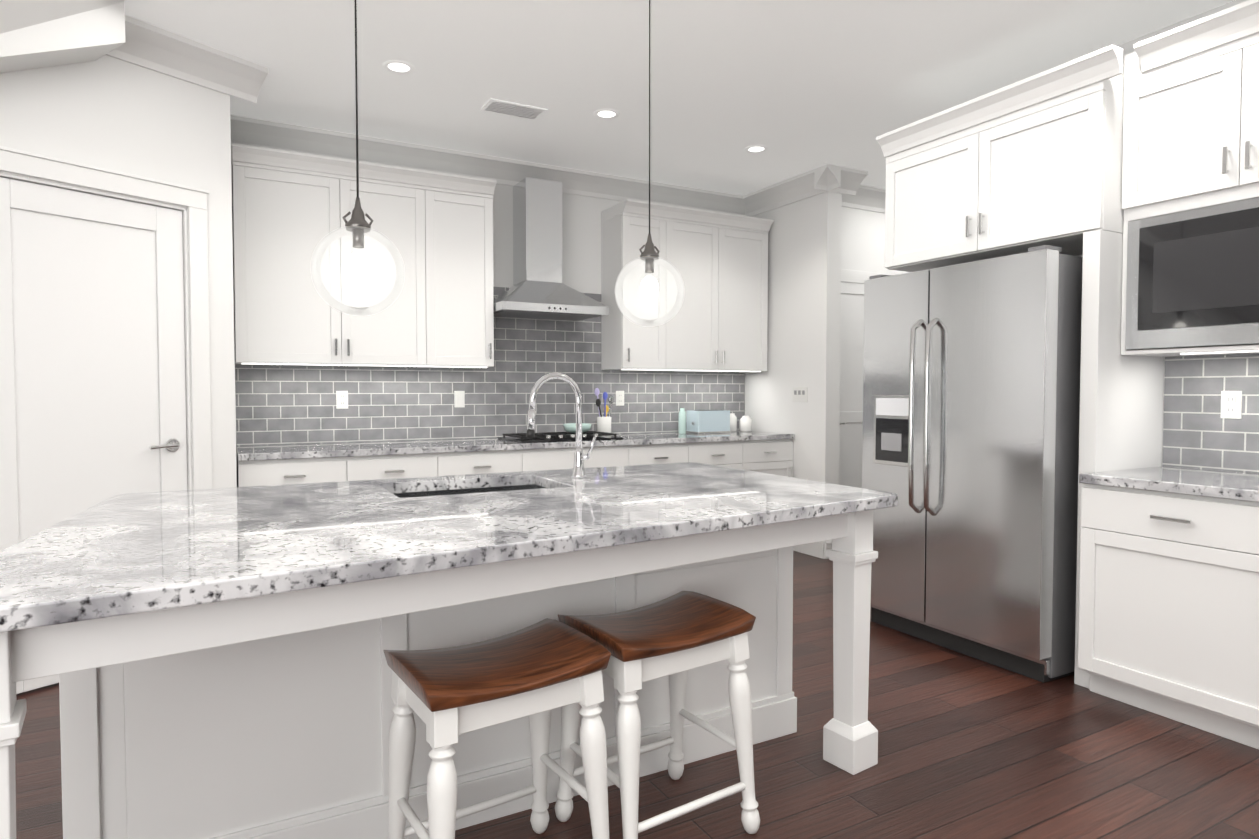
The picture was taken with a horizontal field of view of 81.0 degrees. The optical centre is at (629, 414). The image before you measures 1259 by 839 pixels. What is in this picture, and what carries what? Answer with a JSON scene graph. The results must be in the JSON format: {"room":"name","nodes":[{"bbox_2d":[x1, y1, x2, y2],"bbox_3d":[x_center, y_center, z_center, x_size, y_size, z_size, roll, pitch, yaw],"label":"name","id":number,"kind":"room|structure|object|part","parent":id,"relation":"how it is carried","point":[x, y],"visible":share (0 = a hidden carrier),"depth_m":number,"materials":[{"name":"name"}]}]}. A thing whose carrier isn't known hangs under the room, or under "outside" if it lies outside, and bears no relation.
{"room":"kitchen","nodes":[
{"label":"kitchen","id":0,"kind":"room"},
{"bbox_2d":[0,0,124,72],"bbox_3d":[-2.441,-0.683,0.816,2.856,1.928,4.117,-1,2,-29],"label":"soffit bulkhead","id":1,"kind":"object","parent":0,"point":[34,34],"visible":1,"depth_m":2.86,"materials":[{"name":"white paint"}]},
{"bbox_2d":[0,55,236,489],"bbox_3d":[-4.310,-0.197,0.462,0.140,2.880,8.000,1,2,34],"label":"wall","id":2,"kind":"structure","parent":0,"point":[109,112],"depth_m":3.40,"materials":[{"name":"white paint"}]},
{"bbox_2d":[0,177,186,693],"bbox_3d":[-2.356,0.091,3.213,0.090,2.103,0.815,1,2,34],"label":"pantry door","id":3,"kind":"structure","parent":2,"relation":"in","point":[92,382],"depth_m":3.21,"materials":[{"name":"white paint"}]},
{"bbox_2d":[0,146,211,489],"bbox_3d":[-2.386,0.039,3.259,0.166,2.228,0.986,1,2,34],"label":"door frame","id":4,"kind":"structure","parent":2,"relation":"attached to","point":[197,348],"depth_m":3.53,"materials":[{"name":"white paint"}]},
{"bbox_2d":[106,15,268,103],"bbox_3d":[-2.065,-1.659,3.458,0.130,0.150,0.705,1,2,34],"label":"crown molding","id":5,"kind":"structure","parent":2,"relation":"attached to","point":[158,49],"depth_m":3.46,"materials":[{"name":"white paint"}]},
{"bbox_2d":[231,147,667,472],"bbox_3d":[-0.751,-0.358,5.475,4.180,2.880,0.140,-1,2,-29],"label":"wall","id":6,"kind":"structure","parent":0,"point":[581,244],"depth_m":5.54,"materials":[{"name":"white paint"}]},
{"bbox_2d":[232,143,355,365],"bbox_3d":[-2.044,-0.912,4.471,0.626,1.210,0.348,-1,2,-29],"label":"upper cabinet","id":7,"kind":"object","parent":6,"relation":"attached to","point":[290,209],"depth_m":4.31,"materials":[{"name":"white paint"}]},
{"bbox_2d":[352,160,439,366],"bbox_3d":[-1.599,-0.919,4.714,0.626,1.210,0.348,-1,2,-29],"label":"upper cabinet","id":8,"kind":"object","parent":6,"relation":"attached to","point":[400,202],"depth_m":4.61,"materials":[{"name":"white paint"}]},
{"bbox_2d":[436,172,495,367],"bbox_3d":[-1.207,-0.926,4.928,0.506,1.210,0.348,-1,2,-29],"label":"upper cabinet","id":9,"kind":"object","parent":6,"relation":"attached to","point":[464,204],"depth_m":4.81,"materials":[{"name":"white paint"}]},
{"bbox_2d":[230,114,744,215],"bbox_3d":[-0.678,-1.719,5.317,3.880,0.150,0.130,-1,2,-29],"label":"crown molding","id":10,"kind":"structure","parent":6,"relation":"attached to","point":[249,131],"depth_m":5.06,"materials":[{"name":"white paint"}]},
{"bbox_2d":[235,287,744,445],"bbox_3d":[-0.705,-0.377,5.416,3.866,1.080,0.001,-1,2,-29],"label":"backsplash","id":11,"kind":"structure","parent":6,"relation":"attached to","point":[284,404],"depth_m":5.26,"materials":[{"name":"tile"}]},
{"bbox_2d":[336,391,347,408],"bbox_3d":[-1.864,-0.096,4.786,0.072,0.116,0.009,-1,2,-29],"label":"electrical outlet","id":12,"kind":"object","parent":11,"relation":"attached to","point":[341,399],"visible":1,"depth_m":4.78,"materials":[{"name":"white plastic"}]},
{"bbox_2d":[454,391,464,406],"bbox_3d":[-1.187,-0.108,5.154,0.072,0.116,0.010,-1,2,-29],"label":"electrical outlet","id":13,"kind":"object","parent":11,"relation":"attached to","point":[459,398],"visible":1,"depth_m":5.15,"materials":[{"name":"white plastic"}]},
{"bbox_2d":[616,391,623,405],"bbox_3d":[-0.073,-0.128,5.763,0.072,0.116,0.009,-1,2,-29],"label":"electrical outlet","id":14,"kind":"object","parent":11,"relation":"attached to","point":[619,398],"visible":1,"depth_m":5.76,"materials":[{"name":"white plastic"}]},
{"bbox_2d":[494,177,608,320],"bbox_3d":[-0.602,-1.162,5.164,0.780,0.943,0.499,-1,2,-29],"label":"range hood","id":15,"kind":"object","parent":6,"relation":"attached to","point":[538,289],"visible":0.9,"depth_m":5.13,"materials":[{"name":"silver metal"}]},
{"bbox_2d":[601,199,676,370],"bbox_3d":[0.055,-0.948,5.616,0.429,1.210,0.348,-1,2,-29],"label":"upper cabinet","id":16,"kind":"object","parent":6,"relation":"attached to","point":[626,344],"depth_m":5.49,"materials":[{"name":"white paint"}]},
{"bbox_2d":[677,207,772,371],"bbox_3d":[0.591,-0.958,5.908,1.030,1.210,0.348,-1,2,-29],"label":"upper cabinet","id":17,"kind":"object","parent":6,"relation":"attached to","point":[718,320],"depth_m":5.78,"materials":[{"name":"white paint"}]},
{"bbox_2d":[15,551,1258,838],"bbox_3d":[-0.134,1.242,1.282,15.000,0.050,12.500,-1,2,-29],"label":"floor","id":18,"kind":"structure","parent":0,"point":[969,747],"depth_m":2.44,"materials":[{"name":"brown wood"}]},
{"bbox_2d":[237,453,448,486],"bbox_3d":[-1.757,0.673,4.520,1.129,0.880,0.628,-1,2,-29],"label":"base cabinet","id":19,"kind":"object","parent":18,"relation":"on","point":[333,469],"depth_m":4.21,"materials":[{"name":"white paint"}]},
{"bbox_2d":[0,510,877,838],"bbox_3d":[-0.403,0.745,2.298,2.346,0.879,1.410,-1,2,-29],"label":"kitchen island","id":20,"kind":"object","parent":18,"relation":"on","point":[260,718],"visible":0.67,"depth_m":1.92,"materials":[{"name":"white paint"}]},
{"bbox_2d":[0,462,897,632],"bbox_3d":[-0.410,0.284,2.280,2.420,0.039,1.470,-1,2,-29],"label":"countertop","id":21,"kind":"structure","parent":20,"relation":"on","point":[124,554],"depth_m":1.82,"materials":[{"name":"stone"}]},
{"bbox_2d":[393,484,543,497],"bbox_3d":[-0.556,0.385,2.654,0.624,0.184,0.424,-1,2,-29],"label":"island sink","id":22,"kind":"object","parent":21,"relation":"in","point":[459,491],"visible":0.04,"depth_m":2.84,"materials":[{"name":"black metal"}]},
{"bbox_2d":[526,373,595,478],"bbox_3d":[-0.263,0.044,2.800,0.257,0.407,0.106,-1,2,-29],"label":"island faucet","id":23,"kind":"object","parent":21,"relation":"on","point":[579,467],"visible":1,"depth_m":2.84,"materials":[{"name":"silver metal"}]},
{"bbox_2d":[449,450,524,475],"bbox_3d":[-1.102,0.661,4.876,0.600,0.880,0.628,-1,2,-29],"label":"base cabinet","id":24,"kind":"object","parent":18,"relation":"on","point":[481,462],"depth_m":4.62,"materials":[{"name":"white paint"}]},
{"bbox_2d":[383,618,610,838],"bbox_3d":[-0.329,0.887,1.837,0.468,0.626,0.403,-1,2,-34],"label":"stool","id":25,"kind":"object","parent":18,"relation":"on","point":[537,673],"visible":1,"depth_m":1.80,"materials":[{"name":"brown wood"}]},
{"bbox_2d":[525,445,640,470],"bbox_3d":[-0.497,0.651,5.207,0.899,0.880,0.628,-1,2,-29],"label":"base cabinet","id":26,"kind":"object","parent":18,"relation":"on","point":[605,456],"depth_m":4.95,"materials":[{"name":"white paint"}]},
{"bbox_2d":[555,591,759,838],"bbox_3d":[0.077,0.878,2.126,0.468,0.626,0.403,-1,2,-34],"label":"stool","id":27,"kind":"object","parent":18,"relation":"on","point":[677,637],"visible":0.96,"depth_m":2.08,"materials":[{"name":"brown wood"}]},
{"bbox_2d":[641,440,752,470],"bbox_3d":[0.302,0.637,5.642,1.040,0.880,0.628,-1,2,-29],"label":"base cabinet","id":28,"kind":"object","parent":18,"relation":"on","point":[730,454],"depth_m":5.41,"materials":[{"name":"white paint"}]},
{"bbox_2d":[237,430,794,460],"bbox_3d":[-0.552,0.192,5.153,3.866,0.039,0.643,-1,2,-29],"label":"countertop","id":29,"kind":"structure","parent":28,"relation":"on","point":[289,451],"depth_m":4.65,"materials":[{"name":"stone"}]},
{"bbox_2d":[497,431,622,442],"bbox_3d":[-0.490,0.149,5.190,0.750,0.041,0.480,-1,2,-29],"label":"cooktop","id":30,"kind":"object","parent":29,"relation":"in","point":[548,436],"visible":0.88,"depth_m":5.04,"materials":[{"name":"black glass"}]},
{"bbox_2d":[563,423,591,432],"bbox_3d":[-0.372,0.098,5.275,0.210,0.064,0.210,-1,2,-29],"label":"glass bowl","id":31,"kind":"object","parent":30,"relation":"on","point":[571,427],"visible":0.62,"depth_m":5.20,"materials":[{"name":"teal glass"}]},
{"bbox_2d":[594,388,613,432],"bbox_3d":[-0.183,-0.021,5.523,0.157,0.360,0.108,-1,2,-29],"label":"utensil crock","id":32,"kind":"object","parent":29,"relation":"on","point":[604,423],"visible":0.9,"depth_m":5.50,"materials":[{"name":"white ceramic"}]},
{"bbox_2d":[678,408,685,433],"bbox_3d":[0.414,0.050,5.795,0.060,0.200,0.058,-1,2,-29],"label":"jar","id":33,"kind":"object","parent":29,"relation":"on","point":[682,414],"depth_m":5.77,"materials":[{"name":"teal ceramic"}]},
{"bbox_2d":[686,410,730,433],"bbox_3d":[0.626,0.055,5.933,0.325,0.182,0.190,-1,2,-29],"label":"toaster","id":34,"kind":"object","parent":29,"relation":"on","point":[706,421],"visible":1,"depth_m":5.86,"materials":[{"name":"blue metal"}]},
{"bbox_2d":[730,413,740,431],"bbox_3d":[0.842,0.066,6.097,0.090,0.150,0.088,-1,2,-29],"label":"jar","id":35,"kind":"object","parent":29,"relation":"on","point":[733,419],"depth_m":6.06,"materials":[{"name":"white ceramic"}]},
{"bbox_2d":[741,416,751,431],"bbox_3d":[0.966,0.075,6.120,0.100,0.130,0.097,-1,2,-29],"label":"jar","id":36,"kind":"object","parent":29,"relation":"on","point":[745,423],"depth_m":6.08,"materials":[{"name":"white ceramic"}]},
{"bbox_2d":[753,439,792,476],"bbox_3d":[0.898,0.626,5.967,0.556,0.880,0.628,-1,2,-29],"label":"base cabinet","id":37,"kind":"object","parent":18,"relation":"on","point":[774,457],"depth_m":5.73,"materials":[{"name":"white paint"}]},
{"bbox_2d":[862,245,1082,682],"bbox_3d":[1.763,0.204,3.686,0.751,1.869,1.004,-1,2,-29],"label":"refrigerator","id":38,"kind":"object","parent":18,"relation":"on","point":[971,392],"visible":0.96,"depth_m":3.36,"materials":[{"name":"silver metal"}]},
{"bbox_2d":[1074,230,1163,688],"bbox_3d":[2.155,0.192,3.232,0.518,1.923,0.071,-1,2,-29],"label":"panel","id":39,"kind":"object","parent":18,"relation":"on","point":[1121,412],"visible":0.46,"depth_m":3.12,"materials":[{"name":"white paint"}]},
{"bbox_2d":[1078,484,1258,747],"bbox_3d":[2.303,0.726,2.863,0.628,0.880,0.739,-1,2,-29],"label":"base cabinet","id":40,"kind":"object","parent":18,"relation":"on","point":[1169,605],"depth_m":2.75,"materials":[{"name":"white paint"}]},
{"bbox_2d":[1079,466,1258,501],"bbox_3d":[3.090,0.313,1.391,0.643,0.039,4.055,-1,2,-29],"label":"countertop","id":41,"kind":"structure","parent":40,"relation":"on","point":[1242,486],"depth_m":2.83,"materials":[{"name":"stone"}]},
{"bbox_2d":[1254,532,1258,748],"bbox_3d":[2.614,0.744,2.293,0.628,0.880,0.799,-1,2,-29],"label":"base cabinet","id":42,"kind":"object","parent":18,"relation":"on","point":[1256,678],"depth_m":2.52,"materials":[{"name":"white paint"}]},
{"bbox_2d":[125,0,1232,194],"bbox_3d":[-0.134,-1.711,1.187,15.000,0.100,12.500,-1,2,-29],"label":"ceiling","id":43,"kind":"structure","parent":0,"point":[796,87],"depth_m":3.69,"materials":[{"name":"white paint"}]},
{"bbox_2d":[311,0,404,315],"bbox_3d":[-0.799,-0.991,2.158,0.260,1.398,0.260,-1,2,-29],"label":"pendant light","id":44,"kind":"object","parent":43,"relation":"hanging from","point":[357,226],"visible":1,"depth_m":2.17,"materials":[{"name":"glass"}]},
{"bbox_3d":[-0.799,-0.422,2.176,0.260,0.260,0.260,-1,2,-29],"label":"globe","id":45,"kind":"part","parent":44,"relation":"part of","materials":[{"name":"clear glass"}]},
{"bbox_3d":[-0.799,-0.438,2.175,0.068,0.085,0.066,-1,2,-29],"label":"bulb","id":46,"kind":"part","parent":44,"relation":"part of","materials":[{"name":"white glass"}]},
{"bbox_2d":[383,60,414,73],"bbox_3d":[-1.154,-1.739,3.695,0.154,0.005,0.154,-1,2,-38],"label":"recessed light","id":47,"kind":"object","parent":43,"relation":"in","point":[401,67],"depth_m":3.69,"materials":[{"name":"white paint"}]},
{"bbox_2d":[481,98,547,119],"bbox_3d":[-0.664,-1.754,4.247,0.340,0.010,0.180,-1,2,-29],"label":"ceiling vent","id":48,"kind":"object","parent":43,"relation":"in","point":[512,109],"visible":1,"depth_m":4.23,"materials":[{"name":"white metal"}]},
{"bbox_2d":[593,109,619,118],"bbox_3d":[-0.134,-1.759,4.320,0.154,0.005,0.154,-1,2,-38],"label":"recessed light","id":49,"kind":"object","parent":43,"relation":"in","point":[610,113],"depth_m":4.31,"materials":[{"name":"white paint"}]},
{"bbox_2d":[615,0,683,325],"bbox_3d":[0.075,-1.020,2.748,0.260,1.378,0.260,-1,2,-29],"label":"pendant light","id":50,"kind":"object","parent":43,"relation":"hanging from","point":[649,258],"visible":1,"depth_m":2.76,"materials":[{"name":"glass"}]},
{"bbox_3d":[0.075,-0.462,2.766,0.260,0.260,0.260,-1,2,-29],"label":"globe","id":51,"kind":"part","parent":50,"relation":"part of","materials":[{"name":"clear glass"}]},
{"bbox_3d":[0.075,-0.476,2.765,0.068,0.085,0.066,-1,2,-29],"label":"bulb","id":52,"kind":"part","parent":50,"relation":"part of","materials":[{"name":"white glass"}]},
{"bbox_2d":[744,145,767,152],"bbox_3d":[0.850,-1.779,4.947,0.154,0.005,0.154,-1,2,-38],"label":"recessed light","id":53,"kind":"object","parent":43,"relation":"in","point":[755,148],"depth_m":4.94,"materials":[{"name":"white paint"}]},
{"bbox_2d":[745,191,841,483],"bbox_3d":[1.256,-0.376,6.012,0.140,2.880,1.120,-1,2,-29],"label":"wall","id":54,"kind":"structure","parent":0,"point":[804,294],"depth_m":5.68,"materials":[{"name":"white paint"}]},
{"bbox_2d":[743,164,840,216],"bbox_3d":[1.202,-1.734,5.785,0.130,0.150,1.110,-1,2,-29],"label":"crown molding","id":55,"kind":"structure","parent":54,"relation":"attached to","point":[793,189],"depth_m":5.74,"materials":[{"name":"white paint"}]},
{"bbox_2d":[793,387,807,401],"bbox_3d":[1.323,-0.157,5.737,0.010,0.116,0.165,-1,2,-29],"label":"light switch","id":56,"kind":"object","parent":54,"relation":"attached to","point":[799,394],"visible":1,"depth_m":5.73,"materials":[{"name":"white plastic"}]},
{"bbox_2d":[793,539,831,558],"bbox_3d":[2.480,0.986,6.282,2.536,0.140,0.376,-1,2,-29],"label":"baseboard","id":57,"kind":"structure","parent":54,"relation":"attached to","point":[818,549],"depth_m":5.58,"materials":[{"name":"white paint"}]},
{"bbox_2d":[841,207,908,274],"bbox_3d":[2.524,-0.390,6.465,2.520,2.880,0.140,-1,2,-29],"label":"wall","id":58,"kind":"structure","parent":0,"point":[862,240],"depth_m":6.00,"materials":[{"name":"white paint"}]},
{"bbox_2d":[814,163,885,212],"bbox_3d":[2.476,-1.744,6.081,2.650,0.150,0.410,-1,2,-29],"label":"crown molding","id":59,"kind":"structure","parent":58,"relation":"attached to","point":[854,192],"depth_m":5.53,"materials":[{"name":"white paint"}]},
{"bbox_2d":[839,269,880,487],"bbox_3d":[1.794,-0.049,5.956,0.660,2.230,0.068,-1,2,-29],"label":"hall door","id":60,"kind":"structure","parent":58,"relation":"in","point":[851,380],"depth_m":5.98,"materials":[{"name":"white paint"}]},
{"bbox_2d":[1077,0,1247,472],"bbox_3d":[3.798,-0.211,0.897,0.140,2.880,8.140,-1,2,-29],"label":"wall","id":61,"kind":"structure","parent":0,"point":[1128,47],"depth_m":3.29,"materials":[{"name":"white paint"}]},
{"bbox_2d":[880,46,1139,271],"bbox_3d":[1.914,-1.137,3.632,0.517,0.705,1.204,-1,2,-29],"label":"upper cabinet","id":62,"kind":"object","parent":61,"relation":"attached to","point":[1065,156],"depth_m":3.35,"materials":[{"name":"white paint"}]},
{"bbox_2d":[1136,0,1258,219],"bbox_3d":[2.432,-1.149,2.825,0.378,0.690,0.825,-1,2,-29],"label":"upper cabinet","id":63,"kind":"object","parent":61,"relation":"attached to","point":[1199,83],"depth_m":2.85,"materials":[{"name":"white paint"}]},
{"bbox_2d":[1125,197,1258,349],"bbox_3d":[2.424,-0.533,2.841,0.382,0.534,0.777,-1,2,-29],"label":"built-in microwave","id":64,"kind":"object","parent":63,"relation":"in","point":[1192,278],"visible":0.94,"depth_m":2.87,"materials":[{"name":"silver metal"}]},
{"bbox_2d":[1162,353,1258,473],"bbox_3d":[3.370,0.023,1.535,0.001,0.530,4.055,-1,2,-29],"label":"backsplash","id":65,"kind":"structure","parent":61,"relation":"attached to","point":[1199,432],"depth_m":3.16,"materials":[{"name":"tile"}]},
{"bbox_2d":[1220,391,1241,418],"bbox_3d":[2.517,-0.042,3.087,0.009,0.116,0.072,-1,2,-29],"label":"electrical outlet","id":66,"kind":"object","parent":65,"relation":"attached to","point":[1231,404],"visible":1,"depth_m":3.08,"materials":[{"name":"white plastic"}]}
]}

